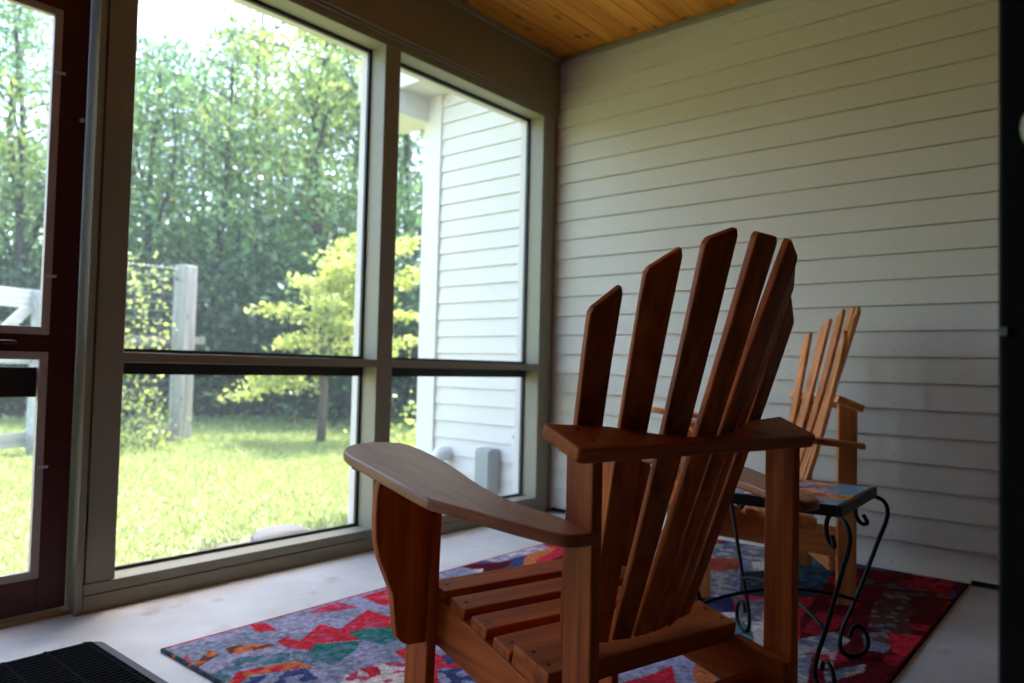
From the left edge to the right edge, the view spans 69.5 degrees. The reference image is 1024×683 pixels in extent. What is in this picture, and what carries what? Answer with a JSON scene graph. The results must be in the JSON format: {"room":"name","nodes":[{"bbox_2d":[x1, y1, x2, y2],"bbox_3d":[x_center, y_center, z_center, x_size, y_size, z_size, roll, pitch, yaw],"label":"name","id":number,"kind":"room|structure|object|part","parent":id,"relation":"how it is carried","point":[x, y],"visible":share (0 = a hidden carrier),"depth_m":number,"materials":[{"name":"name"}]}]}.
{"room":"screened porch","nodes":[
{"label":"screened porch","id":0,"kind":"room"},
{"bbox_2d":[64,0,556,615],"bbox_3d":[-1.398,-0.274,2.135,0.136,2.150,4.888,0,-3,40],"label":"window frame","id":1,"kind":"structure","parent":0,"point":[92,582],"depth_m":2.48,"materials":[{"name":"beige paint"}]},
{"bbox_2d":[0,606,69,628],"bbox_3d":[-1.634,0.781,1.881,0.110,0.012,0.884,0,-3,40],"label":"trim","id":2,"kind":"structure","parent":1,"relation":"attached to","point":[35,616],"depth_m":2.12,"materials":[{"name":"brown wood"}]},
{"bbox_2d":[0,0,90,618],"bbox_3d":[-1.588,-0.226,1.900,0.076,1.992,0.868,0,-3,40],"label":"door","id":3,"kind":"structure","parent":1,"relation":"in","point":[52,344],"depth_m":2.18,"materials":[{"name":"red paint"}]},
{"bbox_3d":[-1.449,-0.001,2.034,0.038,0.012,0.161,0,-3,40],"label":"handle","id":4,"kind":"part","parent":3,"relation":"part of","materials":[{"name":"metal"}]},
{"bbox_2d":[115,0,375,570],"bbox_3d":[-0.910,-0.257,2.703,0.103,2.012,0.998,0,-3,40],"label":"window","id":5,"kind":"structure","parent":1,"relation":"in","point":[136,361],"depth_m":2.76,"materials":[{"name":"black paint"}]},
{"bbox_3d":[-0.959,0.417,2.708,0.016,0.664,0.998,0,-3,40],"label":"frame","id":6,"kind":"part","parent":5,"relation":"part of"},
{"bbox_3d":[-0.936,-0.604,2.745,0.012,1.317,0.998,0,-3,40],"label":"frame","id":7,"kind":"part","parent":5,"relation":"part of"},
{"bbox_2d":[232,0,526,523],"bbox_3d":[-0.619,-0.247,3.172,0.038,2.085,2.263,0,-3,40],"label":"trim","id":8,"kind":"structure","parent":1,"relation":"attached to","point":[363,54],"depth_m":3.16,"materials":[{"name":"white paint"}]},
{"bbox_2d":[309,0,557,114],"bbox_3d":[-1.321,-1.335,2.129,0.012,0.016,4.888,0,-3,40],"label":"trim","id":9,"kind":"structure","parent":1,"relation":"attached to","point":[331,8],"depth_m":3.24,"materials":[{"name":"paint"}]},
{"bbox_2d":[320,0,560,112],"bbox_3d":[-1.363,-1.486,2.173,0.152,0.292,4.888,0,-3,40],"label":"beam","id":10,"kind":"structure","parent":1,"relation":"attached to","point":[441,28],"depth_m":3.43,"materials":[{"name":"paint"}]},
{"bbox_2d":[392,63,537,497],"bbox_3d":[-0.215,-0.211,3.533,0.103,2.012,1.001,0,-3,40],"label":"window","id":11,"kind":"structure","parent":1,"relation":"in","point":[419,367],"depth_m":3.65,"materials":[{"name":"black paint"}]},
{"bbox_3d":[-0.264,0.463,3.537,0.016,0.664,1.001,0,-3,40],"label":"frame","id":12,"kind":"part","parent":11,"relation":"part of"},
{"bbox_3d":[-0.242,-0.558,3.574,0.012,1.317,1.001,0,-3,40],"label":"frame","id":13,"kind":"part","parent":11,"relation":"part of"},
{"bbox_2d":[447,0,561,63],"bbox_3d":[-1.298,-1.619,2.126,0.014,0.027,4.888,0,-3,40],"label":"trim","id":14,"kind":"structure","parent":1,"relation":"attached to","point":[458,3],"depth_m":3.63,"materials":[{"name":"beige paint"}]},
{"bbox_2d":[359,72,450,133],"bbox_3d":[1.177,-2.240,3.359,5.030,1.715,10.500,0,-3,40],"label":"roof","id":15,"kind":"structure","parent":0,"point":[415,94],"depth_m":4.55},
{"bbox_2d":[0,511,997,682],"bbox_3d":[-0.127,0.862,1.017,3.450,0.140,4.900,0,-3,40],"label":"floor","id":16,"kind":"structure","parent":0,"point":[963,647],"depth_m":2.20,"materials":[{"name":"paint"}]},
{"bbox_2d":[0,641,167,682],"bbox_3d":[-1.128,0.778,1.462,0.620,0.012,0.820,0,-3,40],"label":"door mat","id":17,"kind":"object","parent":16,"relation":"on","point":[85,662],"visible":1,"depth_m":1.78,"materials":[{"name":"grey rubber"}]},
{"bbox_2d":[160,529,968,682],"bbox_3d":[0.380,0.845,2.308,1.475,0.008,2.262,0,-3,40],"label":"area rug","id":18,"kind":"object","parent":16,"relation":"on","point":[351,639],"visible":0.41,"depth_m":2.07,"materials":[{"name":"multicoloured fabric"}]},
{"bbox_2d":[343,227,818,682],"bbox_3d":[0.161,0.317,1.434,0.812,0.976,0.729,3,-2,-35],"label":"chair","id":19,"kind":"object","parent":18,"relation":"on","point":[599,612],"visible":1,"depth_m":1.26,"materials":[{"name":"brown wood"}]},
{"bbox_3d":[-0.179,0.519,1.483,0.036,0.558,0.089,3,-2,-35],"label":"leg","id":20,"kind":"part","parent":19,"relation":"part of","materials":[{"name":"brown wood"}]},
{"bbox_3d":[-0.121,0.250,1.282,0.171,0.087,0.655,3,-2,-35],"label":"arm","id":21,"kind":"part","parent":19,"relation":"part of","materials":[{"name":"brown wood"}]},
{"bbox_3d":[-0.027,0.574,1.299,0.022,0.172,0.560,3,-2,-35],"label":"rail","id":22,"kind":"part","parent":19,"relation":"part of","materials":[{"name":"brown wood"}]},
{"bbox_3d":[0.101,0.472,1.087,0.020,0.638,0.062,3,-2,-35],"label":"post","id":23,"kind":"part","parent":19,"relation":"part of","materials":[{"name":"brown wood"}]},
{"bbox_3d":[0.216,0.538,1.761,0.036,0.558,0.089,3,-2,-35],"label":"leg","id":24,"kind":"part","parent":19,"relation":"part of","materials":[{"name":"brown wood"}]},
{"bbox_3d":[0.403,0.275,1.650,0.171,0.087,0.655,3,-2,-35],"label":"arm","id":25,"kind":"part","parent":19,"relation":"part of","materials":[{"name":"brown wood"}]},
{"bbox_3d":[0.334,0.591,1.554,0.022,0.172,0.560,3,-2,-35],"label":"rail","id":26,"kind":"part","parent":19,"relation":"part of","materials":[{"name":"brown wood"}]},
{"bbox_3d":[0.497,0.491,1.366,0.020,0.638,0.062,3,-2,-35],"label":"post","id":27,"kind":"part","parent":19,"relation":"part of","materials":[{"name":"brown wood"}]},
{"bbox_2d":[651,306,865,605],"bbox_3d":[0.888,0.366,2.703,0.718,1.000,0.812,1,-2,6],"label":"chair","id":28,"kind":"object","parent":18,"relation":"on","point":[809,412],"visible":0.48,"depth_m":2.47,"materials":[{"name":"brown wood"}]},
{"bbox_3d":[0.886,0.322,3.027,0.645,0.089,0.171,1,-2,6],"label":"arm","id":29,"kind":"part","parent":28,"relation":"part of","materials":[{"name":"brown wood"}]},
{"bbox_3d":[0.624,0.566,2.479,0.088,0.572,0.036,1,-2,6],"label":"leg","id":30,"kind":"part","parent":28,"relation":"part of","materials":[{"name":"brown wood"}]},
{"bbox_3d":[0.902,0.647,2.913,0.552,0.176,0.022,1,-2,6],"label":"rail","id":31,"kind":"part","parent":28,"relation":"part of","materials":[{"name":"brown wood"}]},
{"bbox_3d":[0.857,0.630,2.473,0.552,0.176,0.022,1,-2,6],"label":"rail","id":32,"kind":"part","parent":28,"relation":"part of","materials":[{"name":"brown wood"}]},
{"bbox_3d":[0.821,0.298,2.390,0.645,0.089,0.171,1,-2,6],"label":"arm","id":33,"kind":"part","parent":28,"relation":"part of","materials":[{"name":"brown wood"}]},
{"bbox_3d":[1.151,0.553,2.913,0.061,0.654,0.020,1,-2,6],"label":"post","id":34,"kind":"part","parent":28,"relation":"part of","materials":[{"name":"brown wood"}]},
{"bbox_3d":[1.101,0.535,2.430,0.061,0.654,0.020,1,-2,6],"label":"post","id":35,"kind":"part","parent":28,"relation":"part of","materials":[{"name":"brown wood"}]},
{"bbox_2d":[667,479,889,682],"bbox_3d":[0.706,0.610,1.943,0.446,0.453,0.446,0,-3,37],"label":"side table","id":36,"kind":"object","parent":18,"relation":"on","point":[837,500],"visible":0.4,"depth_m":1.91,"materials":[{"name":"black metal"}]},
{"bbox_3d":[0.468,0.612,1.909,0.147,0.435,0.011,2,-2,-8],"label":"leg","id":37,"kind":"part","parent":36,"relation":"part of","materials":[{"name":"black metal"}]},
{"bbox_3d":[0.672,0.627,2.179,0.011,0.435,0.147,2,-2,-8],"label":"leg","id":38,"kind":"part","parent":36,"relation":"part of","materials":[{"name":"black metal"}]},
{"bbox_3d":[0.711,0.397,1.950,0.390,0.026,0.390,0,-3,37],"label":"frame","id":39,"kind":"part","parent":36,"relation":"part of","materials":[{"name":"black metal"}]},
{"bbox_3d":[0.739,0.612,1.706,0.011,0.435,0.147,2,-2,-8],"label":"leg","id":40,"kind":"part","parent":36,"relation":"part of","materials":[{"name":"black metal"}]},
{"bbox_3d":[0.942,0.626,1.976,0.147,0.435,0.011,2,-2,-8],"label":"leg","id":41,"kind":"part","parent":36,"relation":"part of","materials":[{"name":"black metal"}]},
{"bbox_2d":[998,0,1023,682],"bbox_3d":[0.734,-0.236,0.351,0.846,2.032,0.099,0,-3,40],"label":"door","id":42,"kind":"structure","parent":16,"relation":"on","point":[1011,12],"depth_m":0.61,"materials":[{"name":"grey paint"}]},
{"bbox_3d":[0.429,-0.168,0.575,0.054,0.054,0.057,0,-3,40],"label":"knob","id":43,"kind":"part","parent":42,"relation":"part of","materials":[{"name":"metal"}]},
{"bbox_2d":[460,0,745,57],"bbox_3d":[0.016,-1.671,1.036,3.669,0.060,4.900,0,-3,40],"label":"ceiling","id":44,"kind":"structure","parent":0,"point":[564,28],"depth_m":3.51,"materials":[{"name":"brown wood"}]},
{"bbox_2d":[434,0,998,589],"bbox_3d":[1.175,-0.168,3.304,4.380,2.740,0.211,0,-3,40],"label":"wall","id":45,"kind":"structure","parent":0,"point":[863,135],"depth_m":3.14,"materials":[{"name":"paint"}]},
{"bbox_2d":[416,95,443,453],"bbox_3d":[-0.498,-0.186,4.608,0.150,2.690,0.082,0,-3,40],"label":"trim","id":46,"kind":"structure","parent":45,"relation":"attached to","point":[433,130],"depth_m":4.58,"materials":[{"name":"white paint"}]},
{"bbox_2d":[431,446,451,460],"bbox_3d":[-0.431,0.727,4.377,0.096,0.203,0.134,0,-3,40],"label":"vent pipe","id":47,"kind":"object","parent":45,"relation":"attached to","point":[443,453],"visible":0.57,"depth_m":4.36,"materials":[{"name":"white plastic"}]},
{"bbox_2d":[474,447,499,492],"bbox_3d":[-0.146,0.857,4.156,0.120,0.510,0.092,0,-3,40],"label":"utility box","id":48,"kind":"object","parent":45,"relation":"attached to","point":[486,459],"visible":0.54,"depth_m":4.12,"materials":[{"name":"grey paint"}]},
{"bbox_2d":[511,430,513,459],"bbox_3d":[0.013,0.573,4.084,0.032,0.160,0.026,0,-3,40],"label":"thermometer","id":49,"kind":"object","parent":45,"relation":"attached to","point":[512,452],"visible":0.5,"depth_m":4.08,"materials":[{"name":"white plastic"}]},
{"bbox_2d":[561,0,771,63],"bbox_3d":[1.542,-1.523,2.923,3.315,0.029,0.021,0,-3,40],"label":"trim","id":50,"kind":"structure","parent":45,"relation":"attached to","point":[748,3],"depth_m":3.58,"materials":[{"name":"beige paint"}]},
{"bbox_2d":[560,512,997,590],"bbox_3d":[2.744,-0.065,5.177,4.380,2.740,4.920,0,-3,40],"label":"baseboard","id":51,"kind":"structure","parent":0,"point":[560,512],"depth_m":2.75,"materials":[{"name":"white paint"}]},
{"label":"outside","id":52,"kind":"structure","parent":0,"visible":0},
{"bbox_2d":[0,388,416,574],"bbox_3d":[-11.301,0.317,25.356,44.870,2.578,50.000,0,-3,40],"label":"ground","id":53,"kind":"structure","parent":52,"point":[11,411],"depth_m":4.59,"materials":[{"name":"plant"}]},
{"bbox_2d":[0,286,39,456],"bbox_3d":[-4.752,0.341,6.761,0.170,1.720,1.144,1,-2,17],"label":"gate","id":54,"kind":"object","parent":53,"relation":"on","point":[28,301],"visible":0.32,"depth_m":7.08,"materials":[{"name":"white wood"}]},
{"bbox_3d":[-4.830,0.930,6.761,0.035,0.140,1.144,1,-2,17],"label":"rail","id":55,"kind":"part","parent":54,"relation":"part of","materials":[{"name":"white wood"}]},
{"bbox_3d":[-4.773,0.141,6.787,0.030,0.120,0.764,1,-2,17],"label":"rail","id":56,"kind":"part","parent":54,"relation":"part of","materials":[{"name":"white wood"}]},
{"bbox_3d":[-4.798,-0.429,6.808,0.035,0.180,1.144,1,-2,17],"label":"rail","id":57,"kind":"part","parent":54,"relation":"part of","materials":[{"name":"white wood"}]},
{"bbox_3d":[-4.598,0.361,7.207,0.140,1.720,0.160,1,-2,17],"label":"post","id":58,"kind":"part","parent":54,"relation":"part of","materials":[{"name":"white wood"}]},
{"bbox_2d":[0,223,42,407],"bbox_3d":[-8.972,-0.369,11.301,5.282,2.942,5.054,1,-2,1],"label":"bush","id":59,"kind":"object","parent":53,"relation":"on","point":[5,244],"visible":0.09,"depth_m":11.36,"materials":[{"name":"green plant"}]},
{"bbox_2d":[0,0,52,249],"bbox_3d":[-11.537,-4.223,15.699,6.242,10.368,5.824,-1,-3,43],"label":"tree","id":60,"kind":"object","parent":53,"relation":"on","point":[23,11],"visible":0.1,"depth_m":16.48,"materials":[{"name":"green plant"}]},
{"bbox_2d":[0,10,134,250],"bbox_3d":[-10.247,-3.032,13.100,5.129,8.259,4.691,0,-2,23],"label":"tree","id":61,"kind":"object","parent":53,"relation":"on","point":[2,201],"visible":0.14,"depth_m":13.60,"materials":[{"name":"green plant"}]},
{"bbox_2d":[0,0,155,320],"bbox_3d":[-8.283,-3.108,12.409,5.122,8.550,4.232,0,-2,33],"label":"tree","id":62,"kind":"object","parent":53,"relation":"on","point":[17,46],"visible":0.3,"depth_m":12.07,"materials":[{"name":"green plant"}]},
{"bbox_2d":[0,212,158,383],"bbox_3d":[-9.181,-0.927,13.324,5.312,4.050,5.115,3,-3,-45],"label":"tree","id":63,"kind":"object","parent":53,"relation":"on","point":[2,227],"visible":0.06,"depth_m":12.29,"materials":[{"name":"green plant"}]},
{"bbox_2d":[0,58,164,410],"bbox_3d":[-7.473,-1.602,10.895,4.331,5.630,3.916,0,-3,40],"label":"tree","id":64,"kind":"object","parent":53,"relation":"on","point":[9,139],"visible":0.62,"depth_m":11.28,"materials":[{"name":"green plant"}]},
{"bbox_2d":[1,41,199,245],"bbox_3d":[-10.078,-3.337,17.357,5.449,8.775,4.984,2,-2,-9],"label":"tree","id":65,"kind":"object","parent":53,"relation":"on","point":[33,41],"visible":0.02,"depth_m":17.06,"materials":[{"name":"green plant"}]},
{"bbox_2d":[0,256,215,410],"bbox_3d":[-7.204,-0.168,11.854,4.549,2.648,4.754,2,-2,-24],"label":"bush","id":66,"kind":"object","parent":53,"relation":"on","point":[8,400],"visible":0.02,"depth_m":11.10,"materials":[{"name":"green plant"}]},
{"bbox_2d":[1,6,216,252],"bbox_3d":[-8.174,-2.911,14.357,4.513,8.035,4.837,2,-2,-18],"label":"tree","id":67,"kind":"object","parent":53,"relation":"on","point":[149,34],"visible":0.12,"depth_m":14.82,"materials":[{"name":"green plant"}]},
{"bbox_2d":[0,235,244,414],"bbox_3d":[-6.427,-0.233,12.672,5.054,2.942,5.282,0,-3,42],"label":"bush","id":68,"kind":"object","parent":53,"relation":"on","point":[34,257],"visible":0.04,"depth_m":11.42,"materials":[{"name":"green plant"}]},
{"bbox_3d":[-6.397,0.025,12.385,2.707,2.409,2.580,3,-3,-40],"label":"stem","id":69,"kind":"part","parent":68,"relation":"part of","materials":[{"name":"green plant"}]},
{"bbox_2d":[0,167,248,403],"bbox_3d":[-7.814,-1.117,13.422,5.902,4.500,5.683,1,-2,21],"label":"bush","id":70,"kind":"object","parent":53,"relation":"on","point":[135,239],"visible":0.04,"depth_m":12.53,"materials":[{"name":"green plant"}]},
{"bbox_3d":[-7.556,-0.409,13.500,2.658,3.103,3.091,1,-2,22],"label":"stem","id":71,"kind":"part","parent":70,"relation":"part of","materials":[{"name":"green plant"}]},
{"bbox_2d":[120,374,165,448],"bbox_3d":[-4.101,0.708,7.468,1.161,1.052,0.620,3,-3,-39],"label":"weed","id":72,"kind":"object","parent":53,"relation":"on","point":[154,411],"visible":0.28,"depth_m":7.61,"materials":[{"name":"green plant"}]},
{"bbox_3d":[-4.061,0.812,7.461,0.174,0.693,0.614,0,-3,40],"label":"stem","id":73,"kind":"part","parent":72,"relation":"part of","materials":[{"name":"green plant"}]},
{"bbox_2d":[13,13,278,412],"bbox_3d":[-6.210,-1.855,12.095,4.378,6.342,3.292,1,-2,-1],"label":"tree","id":74,"kind":"object","parent":53,"relation":"on","point":[149,162],"visible":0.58,"depth_m":12.00,"materials":[{"name":"green plant"}]},
{"bbox_2d":[42,12,250,384],"bbox_3d":[-7.774,-2.853,16.012,4.780,7.980,3.950,3,-3,-42],"label":"tree","id":75,"kind":"object","parent":53,"relation":"on","point":[164,42],"visible":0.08,"depth_m":15.99,"materials":[{"name":"green plant"}]},
{"bbox_2d":[121,394,177,454],"bbox_3d":[-3.713,0.959,7.424,0.904,0.982,0.582,0,-3,40],"label":"weed","id":76,"kind":"object","parent":53,"relation":"on","point":[139,440],"visible":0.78,"depth_m":7.38,"materials":[{"name":"green plant"}]},
{"bbox_3d":[-3.677,0.909,7.406,0.358,0.508,0.294,0,-3,40],"label":"stem","id":77,"kind":"part","parent":76,"relation":"part of","materials":[{"name":"green plant"}]},
{"bbox_2d":[7,252,305,415],"bbox_3d":[-5.188,-0.065,11.848,4.754,2.648,4.549,1,-2,17],"label":"bush","id":78,"kind":"object","parent":53,"relation":"on","point":[214,386],"visible":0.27,"depth_m":11.24,"materials":[{"name":"green plant"}]},
{"bbox_3d":[-4.980,0.184,11.974,2.437,2.168,2.322,0,-2,26],"label":"stem","id":79,"kind":"part","parent":78,"relation":"part of","materials":[{"name":"green plant"}]},
{"bbox_2d":[41,64,275,284],"bbox_3d":[-6.521,-2.203,14.897,3.870,6.814,4.231,1,-2,21],"label":"tree","id":80,"kind":"object","parent":53,"relation":"on","point":[183,124],"visible":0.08,"depth_m":14.52,"materials":[{"name":"green plant"}]},
{"bbox_2d":[0,158,324,410],"bbox_3d":[-6.000,-1.026,13.419,5.683,4.500,5.902,1,-2,-4],"label":"bush","id":81,"kind":"object","parent":53,"relation":"on","point":[194,219],"visible":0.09,"depth_m":11.78,"materials":[{"name":"green plant"}]},
{"bbox_3d":[-6.224,-0.326,13.602,3.091,3.103,2.658,1,-2,-2],"label":"stem","id":82,"kind":"part","parent":81,"relation":"part of","materials":[{"name":"green plant"}]},
{"bbox_2d":[120,262,204,436],"bbox_3d":[-4.146,0.094,8.097,0.164,1.928,1.805,0,-2,31],"label":"wire fence","id":83,"kind":"object","parent":53,"relation":"on","point":[198,340],"visible":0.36,"depth_m":8.25,"materials":[{"name":"grey metal"}]},
{"bbox_2d":[121,250,177,444],"bbox_3d":[-4.024,-0.036,7.936,0.840,2.406,0.706,2,-2,-17],"label":"climbing vine","id":84,"kind":"object","parent":83,"relation":"attached to","point":[153,270],"visible":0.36,"depth_m":7.95,"materials":[{"name":"green plant"}]},
{"bbox_3d":[-4.042,0.173,7.900,0.504,1.985,0.247,2,-2,-29],"label":"stem","id":85,"kind":"part","parent":84,"relation":"part of","materials":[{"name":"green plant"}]},
{"bbox_3d":[-4.188,-0.023,8.128,0.060,0.127,1.805,0,-2,31],"label":"rail","id":86,"kind":"part","parent":83,"relation":"part of","materials":[{"name":"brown wood"}]},
{"bbox_2d":[133,410,203,445],"bbox_3d":[-3.743,1.058,7.947,0.630,0.662,0.720,3,-3,-38],"label":"weed","id":87,"kind":"object","parent":53,"relation":"on","point":[166,411],"visible":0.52,"depth_m":7.99,"materials":[{"name":"green plant"}]},
{"bbox_3d":[-3.748,1.048,7.998,0.311,0.258,0.319,0,-3,40],"label":"stem","id":88,"kind":"part","parent":87,"relation":"part of","materials":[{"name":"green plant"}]},
{"bbox_2d":[168,264,197,440],"bbox_3d":[-3.800,0.184,8.514,0.180,2.130,0.186,0,-2,24],"label":"fence post","id":89,"kind":"object","parent":53,"relation":"on","point":[184,319],"visible":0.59,"depth_m":8.45,"materials":[{"name":"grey wood"}]},
{"bbox_2d":[25,143,353,409],"bbox_3d":[-5.354,-0.995,13.902,5.683,4.500,5.902,1,-2,16],"label":"tree","id":90,"kind":"object","parent":53,"relation":"on","point":[220,186],"visible":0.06,"depth_m":12.22,"materials":[{"name":"green plant"}]},
{"bbox_3d":[-5.248,-0.303,13.611,3.091,3.103,2.658,1,-2,18],"label":"stem","id":91,"kind":"part","parent":90,"relation":"part of","materials":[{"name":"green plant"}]},
{"bbox_2d":[131,44,285,395],"bbox_3d":[-6.122,-2.306,14.733,4.234,7.068,3.499,3,-3,-44],"label":"tree","id":92,"kind":"object","parent":53,"relation":"on","point":[192,60],"visible":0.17,"depth_m":14.49,"materials":[{"name":"green plant"}]},
{"bbox_2d":[136,10,329,270],"bbox_3d":[-4.937,-2.330,12.986,2.487,7.368,3.561,0,-3,40],"label":"tree","id":93,"kind":"object","parent":53,"relation":"on","point":[263,33],"visible":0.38,"depth_m":13.16,"materials":[{"name":"green plant"}]},
{"bbox_2d":[133,21,351,413],"bbox_3d":[-4.928,-1.850,12.504,3.140,6.425,3.522,0,-3,40],"label":"tree","id":94,"kind":"object","parent":53,"relation":"on","point":[226,153],"visible":0.76,"depth_m":12.28,"materials":[{"name":"green plant"}]},
{"bbox_2d":[144,0,360,259],"bbox_3d":[-5.964,-3.477,16.894,5.617,9.331,5.241,2,-2,-26],"label":"tree","id":95,"kind":"object","parent":53,"relation":"on","point":[232,10],"visible":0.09,"depth_m":17.44,"materials":[{"name":"green plant"}]},
{"bbox_2d":[124,250,416,421],"bbox_3d":[-4.001,-0.145,12.379,5.282,2.942,5.054,0,-3,38],"label":"bush","id":96,"kind":"object","parent":53,"relation":"on","point":[255,407],"visible":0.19,"depth_m":11.26,"materials":[{"name":"green plant"}]},
{"bbox_3d":[-4.281,0.113,12.314,2.580,2.409,2.707,3,-3,-44],"label":"stem","id":97,"kind":"part","parent":96,"relation":"part of","materials":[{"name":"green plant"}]},
{"bbox_2d":[129,169,421,416],"bbox_3d":[-4.214,-1.052,13.210,6.198,4.725,5.967,2,-2,-8],"label":"tree","id":98,"kind":"object","parent":53,"relation":"on","point":[268,216],"visible":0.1,"depth_m":11.83,"materials":[{"name":"green plant"}]},
{"bbox_3d":[-4.030,-0.306,13.417,2.791,3.258,3.245,2,-2,-6],"label":"stem","id":99,"kind":"part","parent":98,"relation":"part of","materials":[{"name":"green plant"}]},
{"bbox_2d":[155,5,405,419],"bbox_3d":[-2.999,-1.815,11.487,3.963,6.531,4.197,0,-3,40],"label":"tree","id":100,"kind":"object","parent":53,"relation":"on","point":[314,113],"visible":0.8,"depth_m":11.80,"materials":[{"name":"green plant"}]},
{"bbox_2d":[251,524,311,540],"bbox_3d":[-1.190,0.993,3.777,0.198,0.074,0.335,0,-3,40],"label":"flat stone","id":101,"kind":"object","parent":53,"relation":"on","point":[287,529],"visible":0.59,"depth_m":3.73,"materials":[{"name":"white stone"}]},
{"bbox_2d":[156,245,416,427],"bbox_3d":[-3.489,-0.024,12.369,4.802,2.795,5.018,1,-2,13],"label":"bush","id":102,"kind":"object","parent":53,"relation":"on","point":[314,402],"visible":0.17,"depth_m":11.31,"materials":[{"name":"green plant"}]},
{"bbox_3d":[-3.338,0.225,12.146,2.451,2.288,2.572,1,-2,22],"label":"stem","id":103,"kind":"part","parent":102,"relation":"part of","materials":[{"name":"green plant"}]},
{"bbox_2d":[160,24,423,251],"bbox_3d":[-4.319,-3.969,16.882,6.398,10.627,5.969,3,-3,-40],"label":"tree","id":104,"kind":"object","parent":53,"relation":"on","point":[358,132],"visible":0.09,"depth_m":16.06,"materials":[{"name":"green plant"}]},
{"bbox_2d":[166,0,419,251],"bbox_3d":[-5.896,-4.172,18.038,6.731,10.840,6.156,1,-2,6],"label":"tree","id":105,"kind":"object","parent":53,"relation":"on","point":[232,35],"visible":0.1,"depth_m":17.60,"materials":[{"name":"green plant"}]},
{"bbox_2d":[169,27,423,403],"bbox_3d":[-3.654,-2.873,14.798,4.725,8.551,5.936,1,-2,1],"label":"tree","id":106,"kind":"object","parent":53,"relation":"on","point":[306,35],"visible":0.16,"depth_m":14.26,"materials":[{"name":"green plant"}]},
{"bbox_2d":[189,131,421,425],"bbox_3d":[-2.688,-1.090,13.554,6.251,4.950,6.493,3,-2,-33],"label":"bush","id":107,"kind":"object","parent":53,"relation":"on","point":[288,195],"visible":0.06,"depth_m":11.74,"materials":[{"name":"green plant"}]},
{"bbox_3d":[-3.016,-0.326,13.617,3.400,3.413,2.923,3,-2,-31],"label":"stem","id":108,"kind":"part","parent":107,"relation":"part of","materials":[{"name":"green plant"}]},
{"bbox_2d":[205,245,420,418],"bbox_3d":[-2.204,-0.072,11.979,5.282,2.942,5.054,2,-2,-28],"label":"bush","id":109,"kind":"object","parent":53,"relation":"on","point":[266,325],"visible":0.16,"depth_m":11.15,"materials":[{"name":"green plant"}]},
{"bbox_3d":[-2.147,0.205,12.242,2.707,2.409,2.580,2,-2,-19],"label":"stem","id":110,"kind":"part","parent":109,"relation":"part of","materials":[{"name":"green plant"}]},
{"bbox_2d":[202,7,423,217],"bbox_3d":[-2.088,-4.399,17.087,6.552,11.664,7.022,1,-2,16],"label":"tree","id":111,"kind":"object","parent":53,"relation":"on","point":[255,20],"visible":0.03,"depth_m":15.75,"materials":[{"name":"green plant"}]},
{"bbox_2d":[217,232,420,442],"bbox_3d":[-2.050,0.009,8.733,2.331,2.602,2.118,0,-3,40],"label":"young tree","id":112,"kind":"object","parent":53,"relation":"on","point":[343,255],"visible":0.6,"depth_m":8.52,"materials":[{"name":"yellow plant"}]},
{"bbox_2d":[229,196,420,269],"bbox_3d":[-4.109,-1.226,17.923,6.251,4.950,6.493,1,-2,-4],"label":"tree","id":113,"kind":"object","parent":53,"relation":"on","point":[237,196],"visible":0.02,"depth_m":15.93,"materials":[{"name":"green plant"}]},
{"bbox_2d":[237,255,419,424],"bbox_3d":[-1.040,-0.044,12.216,5.282,2.942,5.054,0,-2,26],"label":"bush","id":114,"kind":"object","parent":53,"relation":"on","point":[413,380],"visible":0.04,"depth_m":11.26,"materials":[{"name":"green plant"}]},
{"bbox_3d":[-1.304,0.212,12.097,2.707,2.409,2.580,0,-2,35],"label":"stem","id":115,"kind":"part","parent":114,"relation":"part of","materials":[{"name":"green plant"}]},
{"bbox_2d":[235,25,421,400],"bbox_3d":[-4.050,-3.213,15.280,4.514,9.121,5.463,2,-2,-15],"label":"tree","id":116,"kind":"object","parent":53,"relation":"on","point":[316,61],"visible":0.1,"depth_m":14.90,"materials":[{"name":"green plant"}]},
{"bbox_2d":[235,159,422,418],"bbox_3d":[-2.054,-0.824,13.256,5.683,4.500,5.902,1,-2,5],"label":"bush","id":117,"kind":"object","parent":53,"relation":"on","point":[289,210],"visible":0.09,"depth_m":11.65,"materials":[{"name":"green plant"}]},
{"bbox_3d":[-1.898,-0.131,12.994,3.091,3.103,2.658,1,-2,7],"label":"stem","id":118,"kind":"part","parent":117,"relation":"part of","materials":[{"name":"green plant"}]},
{"bbox_2d":[253,49,423,324],"bbox_3d":[-2.930,-2.613,14.435,4.780,7.980,3.950,2,-2,-19],"label":"tree","id":119,"kind":"object","parent":53,"relation":"on","point":[401,148],"visible":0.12,"depth_m":14.17,"materials":[{"name":"green plant"}]},
{"bbox_2d":[278,53,423,409],"bbox_3d":[-2.033,-3.121,13.971,4.514,9.121,5.463,2,-2,-28],"label":"tree","id":120,"kind":"object","parent":53,"relation":"on","point":[407,188],"visible":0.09,"depth_m":13.24,"materials":[{"name":"green plant"}]},
{"bbox_2d":[282,57,423,285],"bbox_3d":[-2.716,-3.015,17.272,5.449,8.775,4.984,1,-2,8],"label":"tree","id":121,"kind":"object","parent":53,"relation":"on","point":[342,57],"visible":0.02,"depth_m":16.62,"materials":[{"name":"green plant"}]},
{"bbox_2d":[344,394,416,443],"bbox_3d":[-0.820,0.829,5.511,0.975,0.854,0.654,3,-2,-32],"label":"weed","id":122,"kind":"object","parent":53,"relation":"on","point":[406,408],"visible":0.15,"depth_m":5.55,"materials":[{"name":"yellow plant"}]},
{"bbox_2d":[393,390,415,447],"bbox_3d":[-0.684,0.862,5.825,0.684,0.964,0.775,1,-2,0],"label":"weed","id":123,"kind":"object","parent":53,"relation":"on","point":[413,431],"visible":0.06,"depth_m":5.77,"materials":[{"name":"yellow plant"}]}
]}

